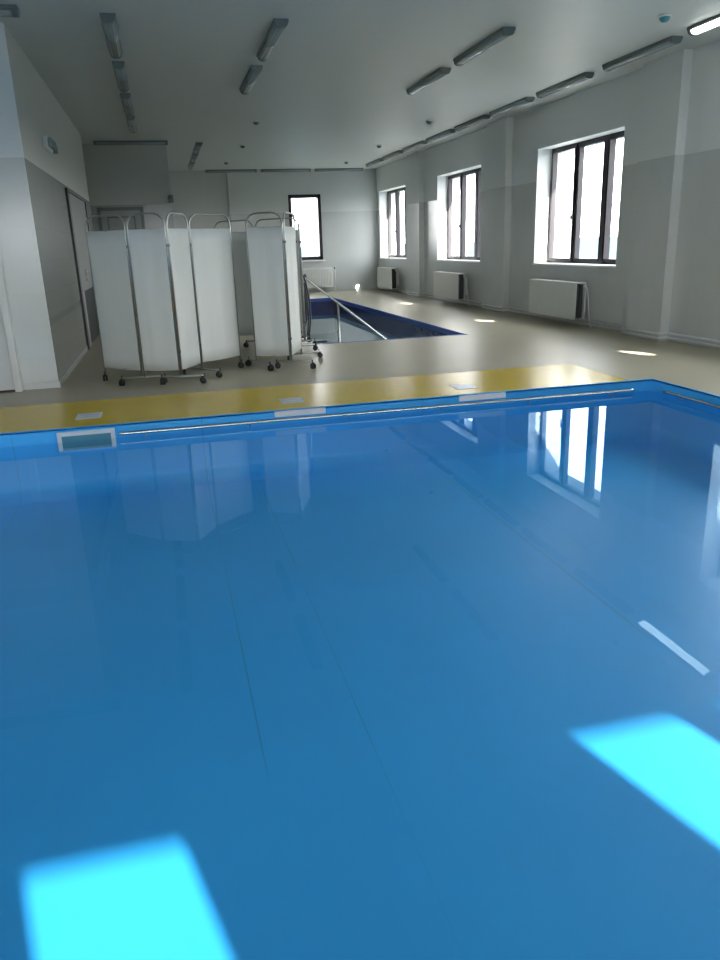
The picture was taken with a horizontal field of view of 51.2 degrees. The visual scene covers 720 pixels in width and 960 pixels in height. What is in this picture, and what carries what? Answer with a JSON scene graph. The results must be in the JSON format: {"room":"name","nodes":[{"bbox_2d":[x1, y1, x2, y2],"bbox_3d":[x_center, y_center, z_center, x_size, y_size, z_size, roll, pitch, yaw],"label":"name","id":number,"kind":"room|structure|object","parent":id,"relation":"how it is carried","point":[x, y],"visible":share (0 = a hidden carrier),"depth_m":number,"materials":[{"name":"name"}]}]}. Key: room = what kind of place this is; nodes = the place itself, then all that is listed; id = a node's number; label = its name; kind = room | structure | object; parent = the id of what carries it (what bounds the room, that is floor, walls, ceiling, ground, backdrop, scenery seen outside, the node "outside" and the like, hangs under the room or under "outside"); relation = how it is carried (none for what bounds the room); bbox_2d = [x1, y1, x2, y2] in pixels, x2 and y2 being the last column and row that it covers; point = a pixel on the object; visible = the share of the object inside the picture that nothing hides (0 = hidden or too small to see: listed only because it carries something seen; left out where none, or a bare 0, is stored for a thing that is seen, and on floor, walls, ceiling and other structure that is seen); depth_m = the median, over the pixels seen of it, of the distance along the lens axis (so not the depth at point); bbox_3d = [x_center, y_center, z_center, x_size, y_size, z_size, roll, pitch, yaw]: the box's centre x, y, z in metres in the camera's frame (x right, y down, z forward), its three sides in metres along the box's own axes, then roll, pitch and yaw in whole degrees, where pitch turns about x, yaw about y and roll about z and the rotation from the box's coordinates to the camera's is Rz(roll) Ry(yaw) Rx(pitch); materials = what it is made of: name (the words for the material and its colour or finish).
{"room":"indoor swimming pool","nodes":[
{"label":"indoor swimming pool","id":0,"kind":"room"},
{"bbox_2d":[0,22,58,389],"bbox_3d":[-5.279,-2.596,7.577,3.730,3.650,0.004,-6,18,-13],"label":"wall","id":1,"kind":"structure","parent":0,"point":[19,251],"depth_m":8.05,"materials":[{"name":"white paint"}]},
{"bbox_2d":[0,252,23,392],"bbox_3d":[-4.319,-1.950,7.967,1.070,2.120,0.120,-6,18,-13],"label":"door","id":2,"kind":"structure","parent":1,"relation":"in","point":[10,372],"depth_m":8.22,"materials":[{"name":"white plastic"}]},
{"bbox_2d":[3,23,92,380],"bbox_3d":[-6.237,-3.699,11.184,3.730,3.650,7.780,-6,18,-13],"label":"wall","id":3,"kind":"structure","parent":0,"point":[39,112],"depth_m":9.46,"materials":[{"name":"white paint"}]},
{"bbox_2d":[42,136,57,153],"bbox_3d":[-3.955,-4.280,9.611,0.105,0.150,0.590,-6,18,-13],"label":"wall lamp","id":4,"kind":"object","parent":3,"relation":"attached to","point":[49,144],"visible":1,"depth_m":9.41,"materials":[{"name":"white plastic"}]},
{"bbox_2d":[24,346,87,389],"bbox_3d":[-4.009,-1.553,10.084,0.382,0.070,3.452,-6,18,-13],"label":"baseboard","id":5,"kind":"structure","parent":3,"relation":"attached to","point":[30,386],"depth_m":8.52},
{"bbox_2d":[65,188,98,349],"bbox_3d":[-4.657,-3.609,12.856,0.065,2.370,3.070,-6,18,-13],"label":"door","id":6,"kind":"structure","parent":3,"relation":"in","point":[76,205],"depth_m":12.28,"materials":[{"name":"black plastic"}]},
{"bbox_2d":[82,144,174,317],"bbox_3d":[-6.517,-6.356,19.651,3.160,3.650,9.560,-6,18,-13],"label":"wall","id":7,"kind":"structure","parent":0,"point":[116,175],"depth_m":16.31,"materials":[{"name":"white paint"}]},
{"bbox_2d":[97,207,144,316],"bbox_3d":[-5.199,-4.822,16.765,0.970,2.370,0.030,-6,18,-13],"label":"door","id":8,"kind":"structure","parent":7,"relation":"in","point":[109,223],"depth_m":16.47,"materials":[{"name":"grey metal"}]},
{"bbox_2d":[168,195,173,202],"bbox_3d":[-4.163,-6.198,16.573,0.100,0.160,0.115,-6,18,-13],"label":"wall sensor","id":9,"kind":"object","parent":7,"relation":"attached to","point":[171,200],"visible":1,"depth_m":16.56,"materials":[{"name":"grey plastic"}]},
{"bbox_2d":[169,169,378,291],"bbox_3d":[-2.629,-7.698,23.484,6.500,3.650,0.350,-6,18,-13],"label":"wall","id":10,"kind":"structure","parent":0,"point":[348,198],"depth_m":23.21,"materials":[{"name":"white paint"}]},
{"bbox_2d":[288,194,324,261],"bbox_3d":[-1.705,-7.876,23.556,1.100,1.995,0.360,-6,18,-13],"label":"window","id":11,"kind":"structure","parent":10,"relation":"in","point":[317,196],"depth_m":23.53,"materials":[{"name":"black"}]},
{"bbox_2d":[303,266,335,291],"bbox_3d":[-1.395,-6.367,23.918,1.308,0.770,0.168,-6,18,-13],"label":"radiator","id":12,"kind":"object","parent":10,"relation":"attached to","point":[322,277],"visible":0.66,"depth_m":23.85,"materials":[{"name":"white metal"}]},
{"bbox_2d":[0,0,719,171],"bbox_3d":[-1.375,-5.114,8.644,12.900,0.250,33.600,-6,18,-13],"label":"ceiling","id":13,"kind":"structure","parent":0,"point":[331,90],"depth_m":9.60,"materials":[{"name":"white paint"}]},
{"bbox_2d":[0,4,19,17],"bbox_3d":[-3.912,-4.283,6.843,1.500,0.084,0.150,-6,18,-13],"label":"ceiling light","id":14,"kind":"object","parent":13,"relation":"attached to","point":[6,10],"visible":1,"depth_m":6.94,"materials":[{"name":"grey"}]},
{"bbox_2d":[0,9,11,16],"bbox_3d":[-3.912,-4.267,6.849,1.400,0.046,0.126,-6,18,-13],"label":"diffuser","id":15,"kind":"object","parent":14,"relation":"attached to","point":[3,12],"depth_m":6.95,"materials":[{"name":"white plastic"}]},
{"bbox_2d":[99,13,122,58],"bbox_3d":[-2.623,-4.683,7.970,0.150,0.084,1.500,-6,18,-13],"label":"ceiling light","id":16,"kind":"object","parent":13,"relation":"attached to","point":[108,20],"visible":1,"depth_m":7.74,"materials":[{"name":"grey plastic"}]},
{"bbox_2d":[102,22,121,57],"bbox_3d":[-2.622,-4.667,7.975,0.126,0.046,1.400,-6,18,-13],"label":"diffuser","id":17,"kind":"object","parent":16,"relation":"attached to","point":[111,31],"depth_m":7.92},
{"bbox_2d":[112,61,129,92],"bbox_3d":[-3.115,-5.250,9.824,0.150,0.084,1.500,-6,18,-13],"label":"ceiling light","id":18,"kind":"object","parent":13,"relation":"attached to","point":[119,67],"visible":1,"depth_m":9.57,"materials":[{"name":"grey"}]},
{"bbox_2d":[114,68,128,91],"bbox_3d":[-3.115,-5.234,9.829,0.126,0.046,1.400,-6,18,-13],"label":"diffuser","id":19,"kind":"object","parent":18,"relation":"attached to","point":[120,74],"depth_m":9.79,"materials":[{"name":"plastic"}]},
{"bbox_2d":[120,93,133,115],"bbox_3d":[-3.600,-5.808,11.650,0.150,0.084,1.500,-6,18,-13],"label":"ceiling light","id":20,"kind":"object","parent":13,"relation":"attached to","point":[126,98],"visible":1,"depth_m":11.40,"materials":[{"name":"grey"}]},
{"bbox_2d":[122,98,132,114],"bbox_3d":[-3.599,-5.792,11.655,0.126,0.046,1.400,-6,18,-13],"label":"diffuser","id":21,"kind":"object","parent":20,"relation":"attached to","point":[127,103],"depth_m":11.62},
{"bbox_2d":[93,140,167,144],"bbox_3d":[-4.802,-7.064,15.769,1.500,0.084,0.150,-6,18,-13],"label":"ceiling light","id":22,"kind":"object","parent":13,"relation":"attached to","point":[117,142],"visible":1,"depth_m":15.72,"materials":[{"name":"grey"}]},
{"bbox_2d":[96,142,164,144],"bbox_3d":[-4.802,-7.047,15.774,1.400,0.046,0.126,-6,18,-13],"label":"diffuser","id":23,"kind":"object","parent":22,"relation":"attached to","point":[97,143],"depth_m":15.72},
{"bbox_2d":[126,115,136,132],"bbox_3d":[-4.085,-6.366,13.476,0.150,0.084,1.500,-6,18,-13],"label":"ceiling light","id":24,"kind":"object","parent":13,"relation":"attached to","point":[131,121],"visible":1,"depth_m":13.20,"materials":[{"name":"grey plastic"}]},
{"bbox_2d":[188,161,194,169],"bbox_3d":[-4.559,-8.516,20.353,0.150,0.084,1.500,-6,18,-13],"label":"ceiling light","id":25,"kind":"object","parent":13,"relation":"attached to","point":[190,165],"visible":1,"depth_m":20.26,"materials":[{"name":"grey"}]},
{"bbox_2d":[190,152,197,162],"bbox_3d":[-4.116,-8.006,18.684,0.150,0.084,1.500,-6,18,-13],"label":"ceiling light","id":26,"kind":"object","parent":13,"relation":"attached to","point":[193,158],"visible":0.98,"depth_m":18.50,"materials":[{"name":"grey plastic"}]},
{"bbox_2d":[191,155,197,162],"bbox_3d":[-4.115,-7.989,18.690,0.126,0.046,1.400,-6,18,-13],"label":"diffuser","id":27,"kind":"object","parent":26,"relation":"attached to","point":[193,157],"depth_m":18.56,"materials":[{"name":"white plastic"}]},
{"bbox_2d":[193,142,202,154],"bbox_3d":[-3.673,-7.495,17.016,0.150,0.084,1.500,-6,18,-13],"label":"ceiling light","id":28,"kind":"object","parent":13,"relation":"attached to","point":[198,145],"visible":1,"depth_m":16.68,"materials":[{"name":"grey"}]},
{"bbox_2d":[194,146,201,153],"bbox_3d":[-3.672,-7.479,17.021,0.126,0.046,1.400,-6,18,-13],"label":"diffuser","id":29,"kind":"object","parent":28,"relation":"attached to","point":[196,148],"depth_m":16.92,"materials":[{"name":"white plastic"}]},
{"bbox_2d":[205,169,256,172],"bbox_3d":[-3.821,-9.153,22.296,1.500,0.084,0.150,-6,18,-13],"label":"ceiling light","id":30,"kind":"object","parent":13,"relation":"attached to","point":[229,170],"visible":1,"depth_m":22.25,"materials":[{"name":"grey"}]},
{"bbox_2d":[207,171,254,172],"bbox_3d":[-3.820,-9.137,22.301,1.400,0.046,0.126,-6,18,-13],"label":"diffuser","id":31,"kind":"object","parent":30,"relation":"attached to","point":[207,171],"depth_m":22.25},
{"bbox_2d":[239,65,262,94],"bbox_3d":[-1.493,-5.443,10.260,0.150,0.084,1.500,-6,18,-13],"label":"ceiling light","id":32,"kind":"object","parent":13,"relation":"attached to","point":[254,71],"visible":1,"depth_m":10.04,"materials":[{"name":"grey"}]},
{"bbox_2d":[241,69,259,93],"bbox_3d":[-1.492,-5.427,10.265,0.126,0.046,1.400,-6,18,-13],"label":"diffuser","id":33,"kind":"object","parent":32,"relation":"attached to","point":[251,76],"depth_m":10.18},
{"bbox_2d":[256,18,288,61],"bbox_3d":[-0.983,-4.857,8.342,0.150,0.084,1.500,-6,18,-13],"label":"ceiling light","id":34,"kind":"object","parent":13,"relation":"attached to","point":[277,27],"visible":1,"depth_m":8.12,"materials":[{"name":"grey"}]},
{"bbox_2d":[258,25,284,60],"bbox_3d":[-0.983,-4.841,8.347,0.126,0.046,1.400,-6,18,-13],"label":"diffuser","id":35,"kind":"object","parent":34,"relation":"attached to","point":[274,33],"depth_m":8.27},
{"bbox_2d":[261,169,310,171],"bbox_3d":[-2.232,-9.325,22.666,1.500,0.084,0.150,-6,18,-13],"label":"ceiling light","id":36,"kind":"object","parent":13,"relation":"attached to","point":[262,170],"visible":1,"depth_m":22.61,"materials":[{"name":"grey"}]},
{"bbox_2d":[263,170,308,171],"bbox_3d":[-2.231,-9.308,22.671,1.400,0.046,0.126,-6,18,-13],"label":"diffuser","id":37,"kind":"object","parent":36,"relation":"attached to","point":[263,170],"depth_m":22.62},
{"bbox_2d":[314,168,362,171],"bbox_3d":[-0.643,-9.496,23.035,1.500,0.084,0.150,-6,18,-13],"label":"ceiling light","id":38,"kind":"object","parent":13,"relation":"attached to","point":[317,169],"visible":1,"depth_m":22.95,"materials":[{"name":"grey metal"}]},
{"bbox_2d":[317,169,360,171],"bbox_3d":[-0.643,-9.480,23.040,1.400,0.046,0.126,-6,18,-13],"label":"diffuser","id":39,"kind":"object","parent":38,"relation":"attached to","point":[318,170],"depth_m":22.96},
{"bbox_2d":[366,158,383,166],"bbox_3d":[0.420,-8.991,21.314,0.150,0.084,1.500,-6,18,-13],"label":"ceiling light","id":40,"kind":"object","parent":13,"relation":"attached to","point":[379,160],"visible":0.99,"depth_m":21.14,"materials":[{"name":"grey plastic"}]},
{"bbox_2d":[367,160,379,166],"bbox_3d":[0.421,-8.975,21.320,0.126,0.046,1.400,-6,18,-13],"label":"diffuser","id":41,"kind":"object","parent":40,"relation":"attached to","point":[374,162],"depth_m":21.32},
{"bbox_2d":[382,150,403,159],"bbox_3d":[0.864,-8.481,19.646,0.150,0.084,1.500,-6,18,-13],"label":"ceiling light","id":42,"kind":"object","parent":13,"relation":"attached to","point":[398,152],"visible":0.99,"depth_m":19.47,"materials":[{"name":"grey plastic"}]},
{"bbox_2d":[383,152,399,159],"bbox_3d":[0.864,-8.465,19.651,0.126,0.046,1.400,-6,18,-13],"label":"diffuser","id":43,"kind":"object","parent":42,"relation":"attached to","point":[393,154],"depth_m":19.64,"materials":[{"name":"white plastic"}]},
{"bbox_2d":[402,140,427,151],"bbox_3d":[1.307,-7.971,17.978,0.150,0.084,1.500,-6,18,-13],"label":"ceiling light","id":44,"kind":"object","parent":13,"relation":"attached to","point":[423,142],"visible":1,"depth_m":17.82,"materials":[{"name":"grey"}]},
{"bbox_2d":[404,143,422,151],"bbox_3d":[1.307,-7.955,17.983,0.126,0.046,1.400,-6,18,-13],"label":"diffuser","id":45,"kind":"object","parent":44,"relation":"attached to","point":[415,145],"depth_m":17.96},
{"bbox_2d":[406,67,450,95],"bbox_3d":[0.963,-5.684,10.753,0.150,0.084,1.500,-6,18,-13],"label":"ceiling light","id":46,"kind":"object","parent":13,"relation":"attached to","point":[441,72],"visible":1,"depth_m":10.57,"materials":[{"name":"grey"}]},
{"bbox_2d":[408,72,444,94],"bbox_3d":[0.964,-5.667,10.758,0.126,0.046,1.400,-6,18,-13],"label":"diffuser","id":47,"kind":"object","parent":46,"relation":"attached to","point":[433,77],"depth_m":10.70,"materials":[{"name":"white plastic"}]},
{"bbox_2d":[426,129,455,142],"bbox_3d":[1.745,-7.467,16.328,0.150,0.084,1.500,-6,18,-13],"label":"ceiling light","id":48,"kind":"object","parent":13,"relation":"attached to","point":[449,131],"visible":0.99,"depth_m":16.16,"materials":[{"name":"grey plastic"}]},
{"bbox_2d":[427,131,450,141],"bbox_3d":[1.746,-7.450,16.333,0.126,0.046,1.400,-6,18,-13],"label":"diffuser","id":49,"kind":"object","parent":48,"relation":"attached to","point":[445,133],"depth_m":16.28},
{"bbox_2d":[454,115,490,130],"bbox_3d":[2.181,-6.965,14.687,0.150,0.084,1.500,-6,18,-13],"label":"ceiling light","id":50,"kind":"object","parent":13,"relation":"attached to","point":[481,118],"visible":1,"depth_m":14.54,"materials":[{"name":"grey"}]},
{"bbox_2d":[456,117,484,130],"bbox_3d":[2.181,-6.949,14.692,0.126,0.046,1.400,-6,18,-13],"label":"diffuser","id":51,"kind":"object","parent":50,"relation":"attached to","point":[476,120],"depth_m":14.64,"materials":[{"name":"white plastic"}]},
{"bbox_2d":[453,27,515,65],"bbox_3d":[1.448,-5.125,8.927,0.150,0.084,1.500,-6,18,-13],"label":"ceiling light","id":52,"kind":"object","parent":13,"relation":"attached to","point":[502,33],"visible":1,"depth_m":8.75,"materials":[{"name":"grey"}]},
{"bbox_2d":[456,32,506,64],"bbox_3d":[1.449,-5.109,8.932,0.126,0.046,1.400,-6,18,-13],"label":"diffuser","id":53,"kind":"object","parent":52,"relation":"attached to","point":[493,39],"depth_m":8.85,"materials":[{"name":"white plastic"}]},
{"bbox_2d":[489,97,534,116],"bbox_3d":[2.616,-6.463,13.047,0.150,0.084,1.500,-6,18,-13],"label":"ceiling light","id":54,"kind":"object","parent":13,"relation":"attached to","point":[525,100],"visible":1,"depth_m":12.89,"materials":[{"name":"grey"}]},
{"bbox_2d":[491,100,527,116],"bbox_3d":[2.617,-6.447,13.052,0.126,0.046,1.400,-6,18,-13],"label":"diffuser","id":55,"kind":"object","parent":54,"relation":"attached to","point":[518,103],"depth_m":13.02,"materials":[{"name":"white plastic"}]},
{"bbox_2d":[536,72,593,97],"bbox_3d":[3.067,-5.945,11.351,0.150,0.084,1.500,-6,18,-13],"label":"ceiling light","id":56,"kind":"object","parent":13,"relation":"attached to","point":[584,76],"visible":1,"depth_m":11.19,"materials":[{"name":"grey"}]},
{"bbox_2d":[602,36,682,71],"bbox_3d":[3.547,-5.392,9.543,0.150,0.084,1.500,-6,18,-13],"label":"ceiling light","id":57,"kind":"object","parent":13,"relation":"attached to","point":[670,41],"visible":1,"depth_m":9.39,"materials":[{"name":"grey"}]},
{"bbox_2d":[605,41,672,70],"bbox_3d":[3.548,-5.376,9.548,0.126,0.046,1.400,-6,18,-13],"label":"diffuser","id":58,"kind":"object","parent":57,"relation":"attached to","point":[655,47],"depth_m":9.49,"materials":[{"name":"white plastic"}]},
{"bbox_2d":[658,13,670,22],"bbox_3d":[3.238,-4.901,7.993,0.130,0.070,0.130,-6,18,-13],"label":"smoke detector","id":59,"kind":"object","parent":13,"relation":"attached to","point":[663,18],"visible":1,"depth_m":7.96,"materials":[{"name":"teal plastic"}]},
{"bbox_2d":[687,14,719,35],"bbox_3d":[3.952,-4.866,7.826,0.150,0.084,1.500,-6,18,-13],"label":"ceiling light","id":60,"kind":"object","parent":13,"relation":"attached to","point":[714,21],"visible":1,"depth_m":8.26,"materials":[{"name":"white plastic"}]},
{"bbox_2d":[691,18,719,34],"bbox_3d":[3.952,-4.849,7.832,0.126,0.046,1.400,-6,18,-13],"label":"diffuser","id":61,"kind":"object","parent":60,"relation":"attached to","point":[707,24],"depth_m":8.25,"materials":[{"name":"white plastic"}]},
{"bbox_2d":[0,289,719,407],"bbox_3d":[-1.089,-0.711,10.121,12.600,1.750,33.100,-6,18,-13],"label":"floor","id":62,"kind":"structure","parent":0,"point":[494,340],"depth_m":9.64,"materials":[{"name":"beige tile"}]},
{"bbox_2d":[85,212,243,385],"bbox_3d":[-2.108,-2.056,8.533,1.704,1.835,0.902,-9,19,-22],"label":"folding screen","id":63,"kind":"object","parent":62,"relation":"on","point":[201,267],"visible":1,"depth_m":8.44,"materials":[{"name":"fabric"}]},
{"bbox_2d":[214,217,316,347],"bbox_3d":[-1.413,-2.962,11.331,1.608,1.834,0.765,3,18,16],"label":"folding screen","id":64,"kind":"object","parent":62,"relation":"on","point":[239,241],"visible":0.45,"depth_m":11.23,"materials":[{"name":"metal"}]},
{"bbox_2d":[245,212,322,370],"bbox_3d":[-1.004,-2.469,9.721,0.946,1.834,1.820,-1,17,3],"label":"folding screen","id":65,"kind":"object","parent":62,"relation":"on","point":[272,251],"visible":1,"depth_m":9.12,"materials":[{"name":"fabric"}]},
{"bbox_2d":[0,364,627,432],"bbox_3d":[-1.990,-0.698,7.276,9.570,0.013,1.238,-6,18,-13],"label":"floor band","id":66,"kind":"object","parent":62,"relation":"on","point":[173,406],"visible":1,"depth_m":7.55,"materials":[{"name":"yellow tile"}]},
{"bbox_2d":[75,412,102,419],"bbox_3d":[-2.514,-0.596,6.983,0.224,0.004,0.250,-6,18,-13],"label":"plate","id":67,"kind":"object","parent":66,"relation":"on","point":[96,414],"visible":1,"depth_m":6.97,"materials":[{"name":"grey"}]},
{"bbox_2d":[279,397,304,403],"bbox_3d":[-0.669,-0.777,7.353,0.224,0.004,0.250,-6,18,-13],"label":"plate","id":68,"kind":"object","parent":66,"relation":"on","point":[297,399],"visible":1,"depth_m":7.34,"materials":[{"name":"grey"}]},
{"bbox_2d":[449,384,477,389],"bbox_3d":[1.065,-0.964,7.756,0.224,0.004,0.250,-6,18,-13],"label":"plate","id":69,"kind":"object","parent":66,"relation":"on","point":[458,386],"visible":1,"depth_m":7.74,"materials":[{"name":"grey"}]},
{"bbox_2d":[0,378,719,959],"bbox_3d":[-0.328,0.710,3.604,8.840,0.604,7.200,-6,18,-13],"label":"basin","id":70,"kind":"object","parent":62,"relation":"in","point":[444,683],"visible":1,"depth_m":3.65,"materials":[{"name":"blue tile"}]},
{"bbox_2d":[56,428,116,450],"bbox_3d":[-2.389,-0.353,6.577,0.480,0.162,0.025,-6,18,-13],"label":"skimmer","id":71,"kind":"object","parent":70,"relation":"attached to","point":[97,438],"visible":1,"depth_m":6.57,"materials":[{"name":"white plastic"}]},
{"bbox_2d":[274,407,325,416],"bbox_3d":[-0.556,-0.627,6.982,0.480,0.052,0.021,-6,18,-13],"label":"plate","id":72,"kind":"object","parent":70,"relation":"attached to","point":[313,410],"visible":1,"depth_m":6.97,"materials":[{"name":"white plastic"}]},
{"bbox_2d":[119,389,633,435],"bbox_3d":[0.341,-0.659,7.180,5.075,0.066,0.078,-6,18,-13],"label":"grab rail","id":73,"kind":"object","parent":70,"relation":"attached to","point":[610,392],"visible":1,"depth_m":7.08,"materials":[{"name":"silver metal"}]},
{"bbox_2d":[459,392,505,401],"bbox_3d":[1.202,-0.817,7.391,0.490,0.052,0.021,-6,18,-13],"label":"plate","id":74,"kind":"object","parent":70,"relation":"attached to","point":[502,394],"visible":1,"depth_m":7.38,"materials":[{"name":"white plastic"}]},
{"bbox_2d":[663,390,719,408],"bbox_3d":[3.756,-0.097,5.014,0.078,0.056,5.500,-6,18,-13],"label":"grab rail","id":75,"kind":"object","parent":70,"relation":"attached to","point":[664,391],"visible":1,"depth_m":7.14,"materials":[{"name":"silver metal"}]},
{"bbox_2d":[306,298,467,343],"bbox_3d":[-0.688,-3.023,16.576,2.470,1.256,10.020,-6,18,-13],"label":"swimming pool","id":76,"kind":"object","parent":62,"relation":"in","point":[413,328],"visible":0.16,"depth_m":16.75,"materials":[{"name":"tile"}]},
{"bbox_2d":[303,277,385,341],"bbox_3d":[-0.151,-2.194,12.236,2.061,2.226,0.100,-6,18,-13],"label":"pool handrail","id":77,"kind":"object","parent":76,"relation":"on","point":[306,278],"visible":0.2,"depth_m":12.05,"materials":[{"name":"silver metal"}]},
{"bbox_2d":[302,274,310,337],"bbox_3d":[-0.925,-2.761,12.053,0.201,1.063,0.654,-7,18,-16],"label":"hose","id":78,"kind":"object","parent":77,"relation":"hanging from","point":[306,291],"visible":0.52,"depth_m":11.79,"materials":[{"name":"grey"}]},
{"bbox_2d":[306,308,404,335],"bbox_3d":[-0.699,-3.349,16.474,2.458,0.001,10.008,-6,18,-13],"label":"pool water","id":79,"kind":"object","parent":76,"relation":"in","point":[324,320],"visible":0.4,"depth_m":16.86,"materials":[{"name":"blue liquid"}]},
{"bbox_2d":[376,39,719,349],"bbox_3d":[4.479,-3.883,10.587,0.940,3.650,33.620,-6,18,-13],"label":"wall","id":80,"kind":"structure","parent":0,"point":[665,277],"depth_m":11.20,"materials":[{"name":"white paint"}]},
{"bbox_2d":[377,267,400,292],"bbox_3d":[0.891,-6.083,22.855,0.298,0.720,1.727,-6,18,-13],"label":"radiator","id":81,"kind":"object","parent":80,"relation":"attached to","point":[387,277],"visible":1,"depth_m":22.49,"materials":[{"name":"white metal"}]},
{"bbox_2d":[379,184,406,259],"bbox_3d":[1.330,-7.693,22.584,0.833,2.011,2.750,-6,18,-13],"label":"window","id":82,"kind":"structure","parent":80,"relation":"in","point":[392,221],"depth_m":23.69,"materials":[{"name":"black"}]},
{"bbox_2d":[433,271,469,305],"bbox_3d":[2.194,-4.584,17.951,0.298,0.720,1.807,-6,18,-13],"label":"radiator","id":83,"kind":"object","parent":80,"relation":"attached to","point":[448,285],"visible":1,"depth_m":17.65,"materials":[{"name":"white metal"}]},
{"bbox_2d":[435,271,464,273],"bbox_3d":[2.110,-4.931,17.890,0.168,0.016,1.682,-6,18,-13],"label":"grille","id":84,"kind":"object","parent":83,"relation":"attached to","point":[436,272],"depth_m":17.85,"materials":[{"name":"white metal"}]},
{"bbox_2d":[436,164,480,262],"bbox_3d":[2.642,-6.183,17.644,0.833,2.011,2.750,-6,18,-13],"label":"window","id":85,"kind":"structure","parent":80,"relation":"in","point":[457,180],"depth_m":18.66,"materials":[{"name":"black"}]},
{"bbox_2d":[378,287,719,347],"bbox_3d":[4.340,-1.875,10.155,0.182,0.028,31.050,-6,18,-13],"label":"pipe","id":86,"kind":"object","parent":80,"relation":"attached to","point":[482,306],"visible":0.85,"depth_m":12.64,"materials":[{"name":"white plastic"}]},
{"bbox_2d":[392,288,719,342],"bbox_3d":[4.338,-1.932,10.137,0.182,0.028,31.050,-6,18,-13],"label":"pipe","id":87,"kind":"object","parent":80,"relation":"attached to","point":[622,326],"visible":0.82,"depth_m":11.55,"materials":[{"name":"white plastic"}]},
{"bbox_2d":[529,279,590,327],"bbox_3d":[3.485,-3.098,13.090,0.298,0.720,1.797,-6,18,-13],"label":"radiator","id":88,"kind":"object","parent":80,"relation":"attached to","point":[555,298],"visible":1,"depth_m":12.83,"materials":[{"name":"white metal"}]},
{"bbox_2d":[530,279,585,283],"bbox_3d":[3.402,-3.445,13.029,0.168,0.016,1.672,-6,18,-13],"label":"grille","id":89,"kind":"object","parent":88,"relation":"attached to","point":[535,281],"depth_m":13.08,"materials":[{"name":"white metal"}]},
{"bbox_2d":[532,126,624,267],"bbox_3d":[3.954,-4.672,12.704,0.833,2.011,2.750,-6,18,-13],"label":"window","id":90,"kind":"structure","parent":80,"relation":"in","point":[567,172],"depth_m":13.63,"materials":[{"name":"black"}]},
{"label":"outside","id":91,"kind":"structure","parent":0,"visible":0},
{"bbox_2d":[301,237,616,258],"bbox_3d":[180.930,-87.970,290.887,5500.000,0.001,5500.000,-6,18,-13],"label":"sea","id":92,"kind":"structure","parent":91,"point":[588,246],"depth_m":717.76,"materials":[{"name":"white"}]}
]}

